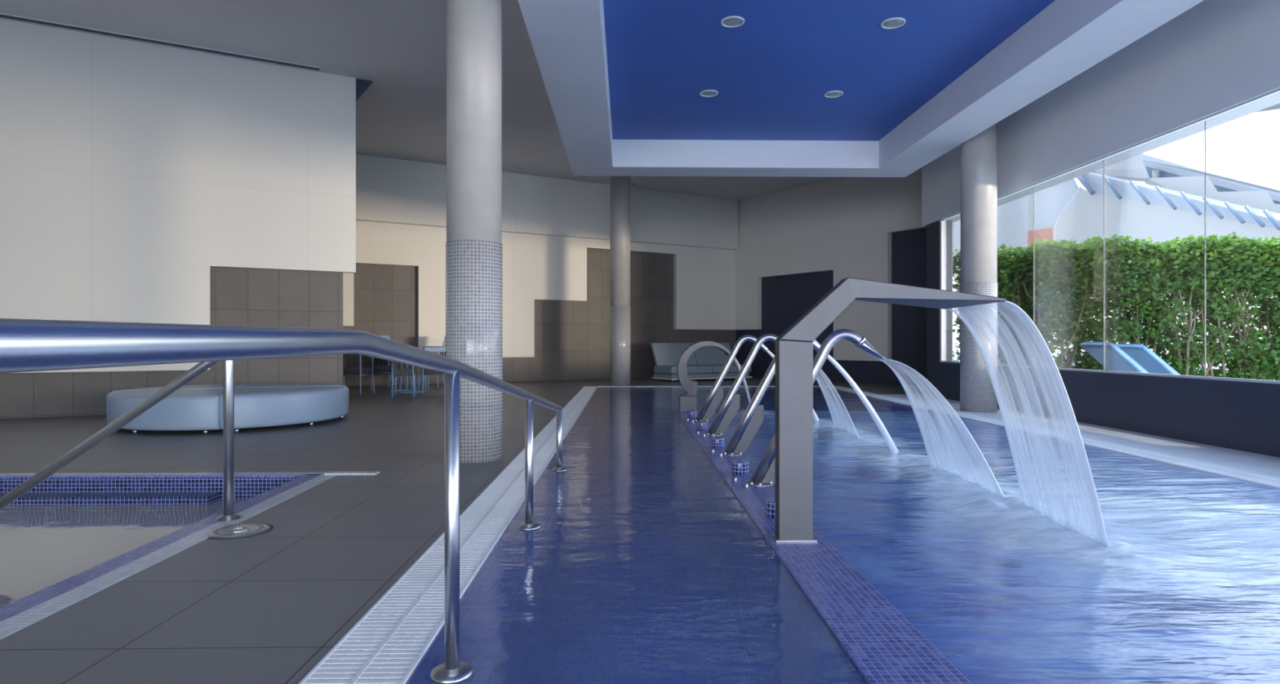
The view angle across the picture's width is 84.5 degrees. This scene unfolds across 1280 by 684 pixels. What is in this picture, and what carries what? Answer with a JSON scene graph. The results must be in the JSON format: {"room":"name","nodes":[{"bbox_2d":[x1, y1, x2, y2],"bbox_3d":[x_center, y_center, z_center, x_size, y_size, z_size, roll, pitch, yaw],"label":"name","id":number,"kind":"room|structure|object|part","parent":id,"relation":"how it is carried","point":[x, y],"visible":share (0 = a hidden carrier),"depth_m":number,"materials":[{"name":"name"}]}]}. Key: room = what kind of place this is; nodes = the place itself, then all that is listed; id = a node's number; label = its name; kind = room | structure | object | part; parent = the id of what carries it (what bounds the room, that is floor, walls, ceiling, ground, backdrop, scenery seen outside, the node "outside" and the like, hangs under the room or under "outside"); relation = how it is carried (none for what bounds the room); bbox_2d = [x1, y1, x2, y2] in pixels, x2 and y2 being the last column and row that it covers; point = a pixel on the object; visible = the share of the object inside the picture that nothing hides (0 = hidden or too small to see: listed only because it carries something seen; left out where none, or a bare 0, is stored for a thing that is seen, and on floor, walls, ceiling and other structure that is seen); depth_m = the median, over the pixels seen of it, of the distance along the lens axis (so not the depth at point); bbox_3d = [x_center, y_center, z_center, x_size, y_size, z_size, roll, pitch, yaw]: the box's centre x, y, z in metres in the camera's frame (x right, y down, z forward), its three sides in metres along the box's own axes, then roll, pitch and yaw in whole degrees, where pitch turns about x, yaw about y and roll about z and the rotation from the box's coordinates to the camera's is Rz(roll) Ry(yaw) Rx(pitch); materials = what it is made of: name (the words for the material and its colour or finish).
{"room":"indoor swimming pool","nodes":[
{"label":"indoor swimming pool","id":0,"kind":"room"},
{"bbox_2d":[0,18,373,418],"bbox_3d":[-8.935,-1.455,7.772,11.269,4.750,0.322,0,0,-29],"label":"wall","id":1,"kind":"structure","parent":0,"point":[140,182],"depth_m":9.12,"materials":[{"name":"paint"}]},
{"bbox_2d":[0,0,836,199],"bbox_3d":[-3.467,-3.930,6.085,21.100,0.200,28.700,0,0,-1],"label":"ceiling","id":2,"kind":"structure","parent":0,"point":[399,46],"depth_m":9.32,"materials":[{"name":"grey paint"}]},
{"bbox_2d":[0,13,320,71],"bbox_3d":[-8.678,-3.824,7.598,9.554,0.012,0.153,0,0,-29],"label":"ceiling vent","id":3,"kind":"object","parent":2,"relation":"in","point":[2,15],"visible":1,"depth_m":8.95,"materials":[{"name":"white metal"}]},
{"bbox_2d":[514,166,524,168],"bbox_3d":[-2.642,-3.824,15.461,0.224,0.012,0.224,0,0,-1],"label":"recessed light","id":4,"kind":"object","parent":2,"relation":"in","point":[515,167],"visible":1,"depth_m":15.46,"materials":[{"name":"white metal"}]},
{"bbox_2d":[517,0,1204,177],"bbox_3d":[1.779,-3.235,1.634,5.300,1.190,19.200,0,0,-1],"label":"ceiling recess border","id":5,"kind":"structure","parent":2,"relation":"attached to","point":[1067,38],"depth_m":7.81,"materials":[{"name":"paint"}]},
{"bbox_2d":[342,154,737,386],"bbox_3d":[-5.100,-1.455,15.009,17.846,4.750,0.510,0,0,-29],"label":"wall","id":6,"kind":"structure","parent":0,"point":[556,233],"depth_m":16.56,"materials":[{"name":"paint"}]},
{"bbox_3d":[-5.171,-1.075,14.930,17.646,2.850,0.140,0,0,-29],"label":"plaster panel","id":7,"kind":"part","parent":6,"relation":"part of","materials":[{"name":"beige paint"}]},
{"bbox_3d":[-5.143,-3.165,14.860,17.626,1.330,0.290,0,0,-29],"label":"panel","id":8,"kind":"part","parent":6,"relation":"part of","materials":[{"name":"white paint"}]},
{"bbox_2d":[0,376,1279,683],"bbox_3d":[-3.470,1.070,6.270,21.100,0.300,28.670,0,0,-1],"label":"floor","id":9,"kind":"structure","parent":0,"point":[266,608],"depth_m":3.37,"materials":[{"name":"tile"}]},
{"bbox_2d":[0,477,297,506],"bbox_3d":[-4.571,1.470,2.363,5.150,1.100,5.100,0,0,-1],"label":"tile wall","id":10,"kind":"structure","parent":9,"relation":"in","point":[200,491],"depth_m":4.83,"materials":[{"name":"blue tile"}]},
{"bbox_2d":[0,500,245,607],"bbox_3d":[-4.626,1.090,2.362,4.840,0.001,4.900,0,0,-1],"label":"pool water","id":11,"kind":"object","parent":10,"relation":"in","point":[42,547],"visible":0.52,"depth_m":3.97,"materials":[{"name":"grey liquid"}]},
{"bbox_2d":[0,474,321,622],"bbox_3d":[-4.543,1.369,2.409,5.008,0.903,4.990,0,0,-1],"label":"trim","id":12,"kind":"structure","parent":10,"relation":"attached to","point":[34,599],"depth_m":3.26,"materials":[{"name":"tile"}]},
{"bbox_2d":[0,471,336,639],"bbox_3d":[-4.488,1.068,2.415,5.118,0.304,5.000,0,0,-1],"label":"trim","id":13,"kind":"structure","parent":9,"relation":"attached to","point":[33,615],"depth_m":2.94,"materials":[{"name":"white tile"}]},
{"bbox_2d":[0,360,242,521],"bbox_3d":[-3.088,0.714,3.642,2.028,1.364,0.128,0,0,-1],"label":"handrail","id":14,"kind":"object","parent":13,"relation":"on","point":[228,514],"visible":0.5,"depth_m":3.63,"materials":[{"name":"metal"}]},
{"bbox_2d":[106,382,348,434],"bbox_3d":[-4.656,0.722,8.113,2.397,0.397,2.397,0,0,-23],"label":"round ottoman","id":15,"kind":"object","parent":9,"relation":"on","point":[256,405],"visible":0.84,"depth_m":7.21,"materials":[{"name":"leather"}]},
{"bbox_2d":[206,523,273,539],"bbox_3d":[-1.951,0.915,3.423,0.302,0.010,0.302,0,0,-1],"label":"drain cover","id":16,"kind":"object","parent":9,"relation":"on","point":[241,531],"visible":1,"depth_m":3.39,"materials":[{"name":"metal"}]},
{"bbox_2d":[324,471,379,475],"bbox_3d":[-2.004,0.918,4.900,0.350,0.020,0.075,0,0,-1],"label":"cap","id":17,"kind":"object","parent":9,"relation":"on","point":[375,473],"visible":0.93,"depth_m":4.88,"materials":[{"name":"white tile"}]},
{"bbox_2d":[342,353,374,395],"bbox_3d":[-5.098,0.543,12.465,0.581,0.754,0.562,0,0,3],"label":"chair","id":18,"kind":"object","parent":9,"relation":"on","point":[362,369],"visible":0.6,"depth_m":12.19,"materials":[{"name":"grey metal"}]},
{"bbox_3d":[-5.098,0.510,12.475,0.520,0.100,0.480,0,0,3],"label":"seat","id":19,"kind":"part","parent":18,"relation":"part of","materials":[{"name":"grey plastic"}]},
{"bbox_3d":[-4.842,0.550,12.192,0.022,0.741,0.050,0,0,-42],"label":"leg","id":20,"kind":"part","parent":18,"relation":"part of","materials":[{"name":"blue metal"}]},
{"bbox_3d":[-4.820,0.600,12.711,0.057,0.641,0.022,0,0,-31],"label":"leg","id":21,"kind":"part","parent":18,"relation":"part of","materials":[{"name":"blue metal"}]},
{"bbox_2d":[370,357,412,390],"bbox_3d":[-4.821,0.563,13.665,0.562,0.714,0.521,0,0,27],"label":"chair","id":22,"kind":"object","parent":9,"relation":"on","point":[377,369],"visible":0.33,"depth_m":13.46,"materials":[{"name":"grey metal"}]},
{"bbox_3d":[-5.159,0.600,13.573,0.057,0.641,0.022,0,0,-29],"label":"leg","id":23,"kind":"part","parent":22,"relation":"part of","materials":[{"name":"blue metal"}]},
{"bbox_3d":[-4.830,0.510,13.670,0.480,0.100,0.460,0,0,27],"label":"seat","id":24,"kind":"part","parent":22,"relation":"part of","materials":[{"name":"grey plastic"}]},
{"bbox_3d":[-4.697,0.570,13.334,0.022,0.701,0.050,0,0,-18],"label":"leg","id":25,"kind":"part","parent":22,"relation":"part of","materials":[{"name":"blue metal"}]},
{"bbox_2d":[381,335,408,387],"bbox_3d":[-4.966,0.392,14.460,0.560,1.059,0.440,0,0,1],"label":"chair","id":26,"kind":"object","parent":9,"relation":"on","point":[384,336],"visible":0.22,"depth_m":14.28,"materials":[{"name":"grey metal"}]},
{"bbox_2d":[391,361,415,397],"bbox_3d":[-4.033,0.563,12.035,0.361,0.714,0.562,0,0,-15],"label":"chair","id":27,"kind":"object","parent":9,"relation":"on","point":[397,371],"visible":0.68,"depth_m":11.80,"materials":[{"name":"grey metal"}]},
{"bbox_3d":[-4.120,0.570,11.742,0.022,0.701,0.050,0,0,30],"label":"leg","id":28,"kind":"part","parent":27,"relation":"part of","materials":[{"name":"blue metal"}]},
{"bbox_3d":[-4.250,0.600,12.246,0.057,0.641,0.022,0,0,19],"label":"leg","id":29,"kind":"part","parent":27,"relation":"part of","materials":[{"name":"blue metal"}]},
{"bbox_3d":[-4.035,0.510,12.045,0.300,0.100,0.480,0,0,-15],"label":"seat","id":30,"kind":"part","parent":27,"relation":"part of","materials":[{"name":"grey plastic"}]},
{"bbox_3d":[-3.811,0.570,11.826,0.050,0.701,0.022,0,0,30],"label":"leg","id":31,"kind":"part","parent":27,"relation":"part of","materials":[{"name":"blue metal"}]},
{"bbox_3d":[-3.951,0.600,12.326,0.022,0.641,0.057,0,0,41],"label":"leg","id":32,"kind":"part","parent":27,"relation":"part of","materials":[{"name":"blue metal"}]},
{"bbox_2d":[391,363,426,392],"bbox_3d":[-4.269,0.542,13.021,0.820,0.754,0.820,0,0,-1],"label":"chair","id":33,"kind":"object","parent":9,"relation":"on","point":[424,375],"visible":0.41,"depth_m":13.02,"materials":[{"name":"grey metal"}]},
{"bbox_2d":[418,335,445,387],"bbox_3d":[-4.186,0.392,14.370,0.560,1.059,0.440,0,0,1],"label":"chair","id":34,"kind":"object","parent":9,"relation":"on","point":[444,340],"visible":0.27,"depth_m":14.18,"materials":[{"name":"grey metal"}]},
{"bbox_2d":[422,346,445,393],"bbox_3d":[-3.548,0.498,12.895,0.761,0.844,0.562,0,0,-7],"label":"chair","id":35,"kind":"object","parent":9,"relation":"on","point":[432,348],"visible":0.3,"depth_m":12.61,"materials":[{"name":"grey metal"}]},
{"bbox_3d":[-3.873,0.505,12.592,0.022,0.831,0.050,0,0,38],"label":"leg","id":36,"kind":"part","parent":35,"relation":"part of","materials":[{"name":"blue metal"}]},
{"bbox_3d":[-3.932,0.600,13.109,0.057,0.641,0.022,0,0,27],"label":"leg","id":37,"kind":"part","parent":35,"relation":"part of","materials":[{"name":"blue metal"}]},
{"bbox_2d":[298,386,597,683],"bbox_3d":[-0.813,1.069,3.796,0.280,0.303,21.621,0,0,-1],"label":"grate","id":38,"kind":"object","parent":9,"relation":"in","point":[393,639],"visible":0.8,"depth_m":2.56,"materials":[{"name":"white plastic"}]},
{"bbox_2d":[445,0,502,462],"bbox_3d":[-1.312,-1.455,5.576,0.438,4.750,0.438,0,0,-1],"label":"column","id":39,"kind":"structure","parent":9,"relation":"on","point":[473,243],"depth_m":5.39,"materials":[{"name":"paint"}]},
{"bbox_2d":[609,176,630,385],"bbox_3d":[-0.423,-1.455,15.095,0.442,4.750,0.442,0,0,-1],"label":"column","id":40,"kind":"structure","parent":9,"relation":"on","point":[620,307],"depth_m":14.91,"materials":[{"name":"paint"}]},
{"bbox_2d":[408,388,912,683],"bbox_3d":[1.728,1.570,3.269,4.820,1.300,22.870,0,0,-1],"label":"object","id":41,"kind":"object","parent":9,"relation":"in","point":[618,583],"visible":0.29,"depth_m":4.22,"materials":[{"name":"blue liquid"}]},
{"bbox_2d":[0,318,567,683],"bbox_3d":[-0.522,0.459,1.765,0.120,0.962,6.790,0,0,-1],"label":"handrail","id":42,"kind":"object","parent":41,"relation":"on","point":[26,345],"visible":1,"depth_m":0.95,"materials":[{"name":"metal"}]},
{"bbox_3d":[-0.521,0.241,1.742,0.043,0.528,6.743,0,0,-1],"label":"rail","id":43,"kind":"part","parent":42,"relation":"part of","materials":[{"name":"metal"}]},
{"bbox_3d":[-0.526,0.510,1.970,0.041,0.860,0.041,0,0,-1],"label":"post","id":44,"kind":"part","parent":42,"relation":"part of","materials":[{"name":"metal"}]},
{"bbox_3d":[-0.555,0.610,3.530,0.041,0.660,0.041,0,0,-1],"label":"post","id":45,"kind":"part","parent":42,"relation":"part of","materials":[{"name":"metal"}]},
{"bbox_3d":[-0.585,0.715,5.100,0.041,0.450,0.041,0,0,-1],"label":"post","id":46,"kind":"part","parent":42,"relation":"part of","materials":[{"name":"metal"}]},
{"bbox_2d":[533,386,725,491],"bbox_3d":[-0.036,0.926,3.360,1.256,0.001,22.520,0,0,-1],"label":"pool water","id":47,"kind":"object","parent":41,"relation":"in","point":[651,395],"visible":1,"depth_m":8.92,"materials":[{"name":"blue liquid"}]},
{"bbox_2d":[658,386,929,410],"bbox_3d":[2.158,0.926,12.078,3.464,0.001,5.170,0,0,-1],"label":"pool water","id":48,"kind":"object","parent":41,"relation":"in","point":[768,397],"visible":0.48,"depth_m":11.33,"materials":[{"name":"blue liquid"}]},
{"bbox_2d":[675,409,971,683],"bbox_3d":[0.776,1.308,0.740,0.269,0.784,17.450,0,0,-1],"label":"divider","id":49,"kind":"object","parent":41,"relation":"on","point":[802,613],"visible":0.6,"depth_m":2.95,"materials":[{"name":"tile"}]},
{"bbox_2d":[687,409,697,418],"bbox_3d":[0.628,0.869,8.493,0.120,0.094,0.120,0,0,-1],"label":"button","id":50,"kind":"object","parent":49,"relation":"on","point":[691,414],"visible":0.91,"depth_m":8.44,"materials":[{"name":"tile"}]},
{"bbox_2d":[696,421,708,431],"bbox_3d":[0.650,0.869,7.334,0.120,0.094,0.120,0,0,-1],"label":"button","id":51,"kind":"object","parent":49,"relation":"on","point":[700,425],"visible":1,"depth_m":7.28,"materials":[{"name":"tile"}]},
{"bbox_2d":[676,341,730,412],"bbox_3d":[0.846,0.451,9.318,0.706,0.930,0.310,0,0,-1],"label":"spout","id":52,"kind":"object","parent":49,"relation":"on","point":[687,401],"visible":0.96,"depth_m":9.22,"materials":[{"name":"metal"}]},
{"bbox_2d":[711,436,724,448],"bbox_3d":[0.674,0.869,6.104,0.120,0.094,0.120,0,0,-1],"label":"button","id":53,"kind":"object","parent":49,"relation":"on","point":[717,442],"visible":1,"depth_m":6.05,"materials":[{"name":"tile"}]},
{"bbox_2d":[693,334,768,422],"bbox_3d":[1.051,0.423,8.171,0.877,1.018,0.184,0,0,-1],"label":"fountain","id":54,"kind":"object","parent":49,"relation":"on","point":[713,399],"visible":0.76,"depth_m":8.15,"materials":[{"name":"metal"}]},
{"bbox_2d":[765,349,818,421],"bbox_3d":[1.780,0.508,8.211,0.640,0.851,0.056,0,0,-6],"label":"water jet","id":55,"kind":"object","parent":54,"relation":"attached to","point":[815,418],"visible":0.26,"depth_m":8.21,"materials":[{"name":"white liquid"}]},
{"bbox_2d":[731,459,748,475],"bbox_3d":[0.697,0.869,4.894,0.120,0.094,0.120,0,0,-1],"label":"button","id":56,"kind":"object","parent":49,"relation":"on","point":[739,467],"visible":1,"depth_m":4.84,"materials":[{"name":"tile"}]},
{"bbox_2d":[705,333,778,435],"bbox_3d":[1.076,0.423,6.972,0.881,1.018,0.210,0,0,-1],"label":"fountain","id":57,"kind":"object","parent":49,"relation":"on","point":[730,406],"visible":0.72,"depth_m":6.95,"materials":[{"name":"metal"}]},
{"bbox_3d":[0.727,0.913,6.965,0.184,0.006,0.184,0,0,-1],"label":"plate","id":58,"kind":"part","parent":57,"relation":"part of","materials":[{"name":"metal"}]},
{"bbox_2d":[765,497,774,519],"bbox_3d":[0.720,0.869,3.694,0.120,0.094,0.120,0,0,-1],"label":"button","id":59,"kind":"object","parent":49,"relation":"on","point":[770,502],"visible":0.36,"depth_m":3.66,"materials":[{"name":"tile"}]},
{"bbox_2d":[721,339,820,455],"bbox_3d":[1.096,0.423,5.772,0.877,1.018,0.184,0,0,-1],"label":"fountain","id":60,"kind":"object","parent":49,"relation":"on","point":[752,420],"visible":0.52,"depth_m":5.75,"materials":[{"name":"metal"}]},
{"bbox_3d":[0.750,0.913,5.765,0.184,0.006,0.184,0,0,-1],"label":"plate","id":61,"kind":"part","parent":60,"relation":"part of","materials":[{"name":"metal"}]},
{"bbox_2d":[826,354,898,453],"bbox_3d":[1.826,0.508,5.811,0.640,0.851,0.056,0,0,-6],"label":"water jet","id":62,"kind":"object","parent":60,"relation":"attached to","point":[879,424],"visible":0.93,"depth_m":5.80,"materials":[{"name":"liquid"}]},
{"bbox_2d":[745,328,885,486],"bbox_3d":[1.122,0.423,4.562,0.881,1.018,0.210,0,0,-1],"label":"fountain","id":63,"kind":"object","parent":49,"relation":"on","point":[763,475],"visible":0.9,"depth_m":4.53,"materials":[{"name":"metal"}]},
{"bbox_3d":[0.773,0.913,4.556,0.184,0.006,0.184,0,0,-1],"label":"plate","id":64,"kind":"part","parent":63,"relation":"part of","materials":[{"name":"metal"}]},
{"bbox_2d":[771,277,1005,542],"bbox_3d":[1.144,0.311,3.447,1.050,1.217,0.748,0,0,-1],"label":"fountain","id":65,"kind":"object","parent":49,"relation":"on","point":[793,348],"visible":1,"depth_m":3.23,"materials":[{"name":"metal"}]},
{"bbox_3d":[0.717,0.455,3.279,0.158,0.930,0.090,0,0,-1],"label":"post","id":66,"kind":"part","parent":65,"relation":"part of","materials":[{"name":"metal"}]},
{"bbox_3d":[0.717,0.912,3.279,0.188,0.008,0.114,0,0,-1],"label":"plate","id":67,"kind":"part","parent":65,"relation":"part of","materials":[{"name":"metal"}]},
{"bbox_3d":[1.152,-0.149,3.447,1.033,0.296,0.748,0,0,-1],"label":"arm","id":68,"kind":"part","parent":65,"relation":"part of","materials":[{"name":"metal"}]},
{"bbox_2d":[697,409,1279,683],"bbox_3d":[2.441,0.917,4.272,3.195,0.078,10.450,0,0,-1],"label":"pool water","id":69,"kind":"object","parent":41,"relation":"in","point":[1184,588],"visible":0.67,"depth_m":3.07,"materials":[{"name":"blue liquid"}]},
{"bbox_2d":[733,357,751,403],"bbox_3d":[1.355,0.556,9.408,0.345,0.769,0.440,0,0,-1],"label":"sheet","id":70,"kind":"object","parent":69,"relation":"on","point":[744,380],"visible":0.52,"depth_m":9.42,"materials":[{"name":"clear liquid"}]},
{"bbox_2d":[816,369,859,439],"bbox_3d":[1.833,0.523,7.106,0.649,0.836,0.961,0,0,-1],"label":"water jet","id":71,"kind":"object","parent":69,"relation":"on","point":[838,420],"visible":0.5,"depth_m":7.31,"materials":[{"name":"clear liquid"}]},
{"bbox_2d":[880,358,1004,497],"bbox_3d":[1.880,0.523,4.632,0.649,0.836,1.130,0,0,-1],"label":"sheet","id":72,"kind":"object","parent":69,"relation":"on","point":[942,460],"visible":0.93,"depth_m":4.76,"materials":[{"name":"clear liquid"}]},
{"bbox_2d":[946,300,1108,546],"bbox_3d":[1.880,0.369,3.516,0.486,1.104,0.891,0,0,4],"label":"waterfall","id":73,"kind":"object","parent":69,"relation":"on","point":[1013,428],"visible":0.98,"depth_m":3.46},
{"bbox_2d":[650,342,752,382],"bbox_3d":[1.489,0.470,17.148,2.320,0.900,1.028,0,0,-29],"label":"daybed","id":74,"kind":"object","parent":9,"relation":"on","point":[704,362],"visible":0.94,"depth_m":16.98,"materials":[{"name":"grey fabric"}]},
{"bbox_3d":[0.828,0.300,17.144,1.140,0.560,0.397,0,0,-29],"label":"backrest","id":75,"kind":"part","parent":74,"relation":"part of","materials":[{"name":"grey fabric"}]},
{"bbox_2d":[653,364,712,373],"bbox_3d":[1.024,0.650,16.789,1.140,0.180,0.850,0,0,-29],"label":"seat cushion","id":76,"kind":"object","parent":74,"relation":"on","point":[658,369],"depth_m":16.51,"materials":[{"name":"grey fabric"}]},
{"bbox_3d":[1.508,0.800,17.114,2.220,0.100,0.850,0,0,-29],"label":"frame","id":77,"kind":"part","parent":74,"relation":"part of","materials":[{"name":"grey metal"}]},
{"bbox_3d":[1.515,0.860,17.101,2.320,0.030,0.920,0,0,-29],"label":"rail","id":78,"kind":"part","parent":74,"relation":"part of","materials":[{"name":"white metal"}]},
{"bbox_3d":[1.843,0.300,17.705,1.140,0.560,0.397,0,0,-29],"label":"backrest","id":79,"kind":"part","parent":74,"relation":"part of","materials":[{"name":"grey fabric"}]},
{"bbox_2d":[704,364,751,373],"bbox_3d":[2.039,0.650,17.351,1.140,0.180,0.850,0,0,-29],"label":"seat cushion","id":80,"kind":"object","parent":74,"relation":"on","point":[716,368],"depth_m":16.96,"materials":[{"name":"grey fabric"}]},
{"bbox_2d":[597,385,837,390],"bbox_3d":[1.630,1.068,14.694,5.020,0.304,0.080,0,0,-1],"label":"trim","id":81,"kind":"structure","parent":9,"relation":"attached to","point":[813,385],"depth_m":14.63,"materials":[{"name":"white tile"}]},
{"bbox_2d":[960,122,997,412],"bbox_3d":[4.541,-1.455,9.438,0.456,4.750,0.456,0,0,-1],"label":"column","id":82,"kind":"structure","parent":9,"relation":"on","point":[979,153],"depth_m":9.25,"materials":[{"name":"paint"}]},
{"bbox_2d":[824,386,1279,488],"bbox_3d":[4.197,1.069,3.891,0.300,0.303,21.621,0,0,-1],"label":"pool edge","id":83,"kind":"object","parent":9,"relation":"in","point":[1216,469],"visible":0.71,"depth_m":5.89,"materials":[{"name":"white tile"}]},
{"bbox_2d":[603,0,1054,141],"bbox_3d":[1.785,-3.105,1.344,4.040,0.100,18.620,0,0,-1],"label":"ceiling","id":84,"kind":"structure","parent":0,"point":[771,73],"depth_m":7.67,"materials":[{"name":"blue paint"}]},
{"bbox_2d":[699,89,718,97],"bbox_3d":[0.845,-3.049,8.638,0.228,0.012,0.228,0,0,-1],"label":"recessed light","id":85,"kind":"object","parent":84,"relation":"in","point":[706,93],"visible":1,"depth_m":8.64,"materials":[{"name":"white metal"}]},
{"bbox_2d":[720,15,744,27],"bbox_3d":[0.882,-3.049,6.708,0.228,0.012,0.228,0,0,-1],"label":"recessed light","id":86,"kind":"object","parent":84,"relation":"in","point":[733,21],"visible":1,"depth_m":6.71,"materials":[{"name":"white metal"}]},
{"bbox_2d":[824,90,843,97],"bbox_3d":[2.385,-3.049,8.667,0.228,0.012,0.228,0,0,-1],"label":"recessed light","id":87,"kind":"object","parent":84,"relation":"in","point":[833,94],"visible":1,"depth_m":8.67,"materials":[{"name":"white metal"}]},
{"bbox_2d":[880,17,906,29],"bbox_3d":[2.422,-3.049,6.737,0.228,0.012,0.228,0,0,-1],"label":"recessed light","id":88,"kind":"object","parent":84,"relation":"in","point":[895,22],"visible":1,"depth_m":6.74,"materials":[{"name":"white metal"}]},
{"bbox_2d":[734,167,926,386],"bbox_3d":[4.419,-1.455,16.916,0.360,4.750,6.150,0,0,-36],"label":"wall","id":89,"kind":"structure","parent":0,"point":[796,244],"depth_m":16.32,"materials":[{"name":"paint"}]},
{"bbox_2d":[951,222,952,361],"bbox_3d":[5.681,-1.455,13.217,0.168,4.750,2.620,0,0,20],"label":"wall","id":90,"kind":"structure","parent":0,"point":[952,223],"depth_m":12.01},
{"bbox_2d":[921,0,1279,457],"bbox_3d":[5.333,-1.455,2.252,0.350,4.750,20.300,0,0,-1],"label":"wall","id":91,"kind":"structure","parent":0,"point":[1215,56],"depth_m":7.15,"materials":[{"name":"paint"}]},
{"bbox_2d":[938,88,1279,384],"bbox_3d":[5.210,-0.848,1.910,0.090,2.365,19.620,0,0,-1],"label":"window","id":92,"kind":"structure","parent":91,"relation":"in","point":[942,224],"depth_m":7.72,"materials":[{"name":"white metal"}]},
{"bbox_2d":[1254,102,1279,112],"bbox_3d":[6.096,-2.470,6.875,2.512,0.140,1.199,0,0,35],"label":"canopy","id":93,"kind":"object","parent":91,"relation":"attached to","point":[1276,106],"visible":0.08,"depth_m":7.22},
{"label":"outside","id":94,"kind":"structure","parent":0,"visible":0},
{"bbox_2d":[952,351,1274,380],"bbox_3d":[9.216,1.160,41.183,100.000,0.320,58.000,0,0,-1],"label":"ground","id":95,"kind":"structure","parent":94,"point":[954,353],"depth_m":42.06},
{"bbox_2d":[997,195,1027,359],"bbox_3d":[11.720,-2.290,22.228,0.920,6.580,0.920,0,0,-1],"label":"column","id":96,"kind":"structure","parent":95,"relation":"on","point":[1012,216],"depth_m":21.82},
{"bbox_2d":[952,153,1279,270],"bbox_3d":[19.400,-4.787,30.044,5.528,6.715,26.762,0,0,-1],"label":"building","id":97,"kind":"structure","parent":95,"relation":"on","point":[1170,204],"depth_m":24.90,"materials":[{"name":"grey metal"}]},
{"bbox_3d":[17.715,-4.421,31.490,0.147,1.289,2.525,0,0,-9],"label":"timber panel","id":98,"kind":"part","parent":97,"relation":"part of","materials":[{"name":"red wood"}]},
{"bbox_3d":[20.335,-6.582,27.773,0.200,0.397,0.200,0,0,-1],"label":"roof post","id":99,"kind":"part","parent":97,"relation":"part of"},
{"bbox_2d":[952,231,1279,381],"bbox_3d":[10.861,-0.469,12.340,10.162,2.970,2.175,0,0,18],"label":"hedge","id":100,"kind":"object","parent":95,"relation":"on","point":[1143,274],"visible":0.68,"depth_m":12.37,"materials":[{"name":"green plant"}]},
{"bbox_3d":[6.601,-0.165,13.683,1.034,2.350,0.783,0,0,-1],"label":"stem","id":101,"kind":"part","parent":100,"relation":"part of","materials":[{"name":"plant"}]},
{"bbox_3d":[7.087,-0.166,13.330,0.986,2.347,0.568,0,0,-1],"label":"stem","id":102,"kind":"part","parent":100,"relation":"part of","materials":[{"name":"green plant"}]},
{"bbox_3d":[7.532,-0.179,12.714,1.154,2.375,0.498,0,0,-1],"label":"stem","id":103,"kind":"part","parent":100,"relation":"part of","materials":[{"name":"green plant"}]},
{"bbox_3d":[8.163,-0.148,13.027,1.342,2.320,0.260,0,0,12],"label":"stem","id":104,"kind":"part","parent":100,"relation":"part of","materials":[{"name":"green plant"}]},
{"bbox_3d":[7.916,-0.162,12.808,1.113,2.343,0.384,0,0,-18],"label":"stem","id":105,"kind":"part","parent":100,"relation":"part of","materials":[{"name":"green plant"}]},
{"bbox_3d":[8.669,-0.157,12.972,1.524,2.328,0.391,0,0,7],"label":"stem","id":106,"kind":"part","parent":100,"relation":"part of","materials":[{"name":"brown plant"}]},
{"bbox_3d":[8.816,-0.146,12.732,0.787,2.323,0.524,0,0,14],"label":"stem","id":107,"kind":"part","parent":100,"relation":"part of","materials":[{"name":"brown plant"}]},
{"bbox_3d":[8.994,-0.173,12.505,0.929,2.357,0.239,0,0,-1],"label":"stem","id":108,"kind":"part","parent":100,"relation":"part of","materials":[{"name":"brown plant"}]},
{"bbox_3d":[9.551,-0.178,12.241,0.378,2.363,0.329,0,0,-22],"label":"stem","id":109,"kind":"part","parent":100,"relation":"part of","materials":[{"name":"green plant"}]},
{"bbox_3d":[9.717,-0.163,12.255,0.921,2.355,0.296,0,0,-1],"label":"stem","id":110,"kind":"part","parent":100,"relation":"part of","materials":[{"name":"green plant"}]},
{"bbox_3d":[10.034,-0.164,12.262,1.016,2.350,0.317,0,0,19],"label":"stem","id":111,"kind":"part","parent":100,"relation":"part of","materials":[{"name":"green plant"}]},
{"bbox_3d":[10.502,-0.137,12.349,0.944,2.298,0.618,0,0,-1],"label":"stem","id":112,"kind":"part","parent":100,"relation":"part of","materials":[{"name":"green plant"}]},
{"bbox_3d":[10.518,-0.183,12.266,0.721,2.378,0.271,0,0,-20],"label":"stem","id":113,"kind":"part","parent":100,"relation":"part of","materials":[{"name":"green plant"}]},
{"bbox_3d":[11.253,-0.173,12.367,1.392,2.368,0.291,0,0,-16],"label":"stem","id":114,"kind":"part","parent":100,"relation":"part of","materials":[{"name":"green plant"}]},
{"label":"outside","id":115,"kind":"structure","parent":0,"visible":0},
{"bbox_3d":[32.876,1.160,-8.374,54.580,0.320,42.000,0,0,-1],"label":"ground","id":116,"kind":"structure","parent":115,"visible":0},
{"bbox_2d":[1080,341,1148,373],"bbox_3d":[6.803,0.495,9.152,1.842,1.010,0.560,0,0,-1],"label":"sun lounger","id":117,"kind":"object","parent":116,"relation":"on","point":[1115,359],"visible":0.3,"depth_m":9.05,"materials":[{"name":"blue plastic"}]},
{"bbox_2d":[1114,343,1180,374],"bbox_3d":[8.118,0.512,10.457,1.842,0.975,0.620,0,0,-1],"label":"sun lounger","id":118,"kind":"object","parent":116,"relation":"on","point":[1149,361],"visible":0.2,"depth_m":10.29,"materials":[{"name":"blue plastic"}]}
]}

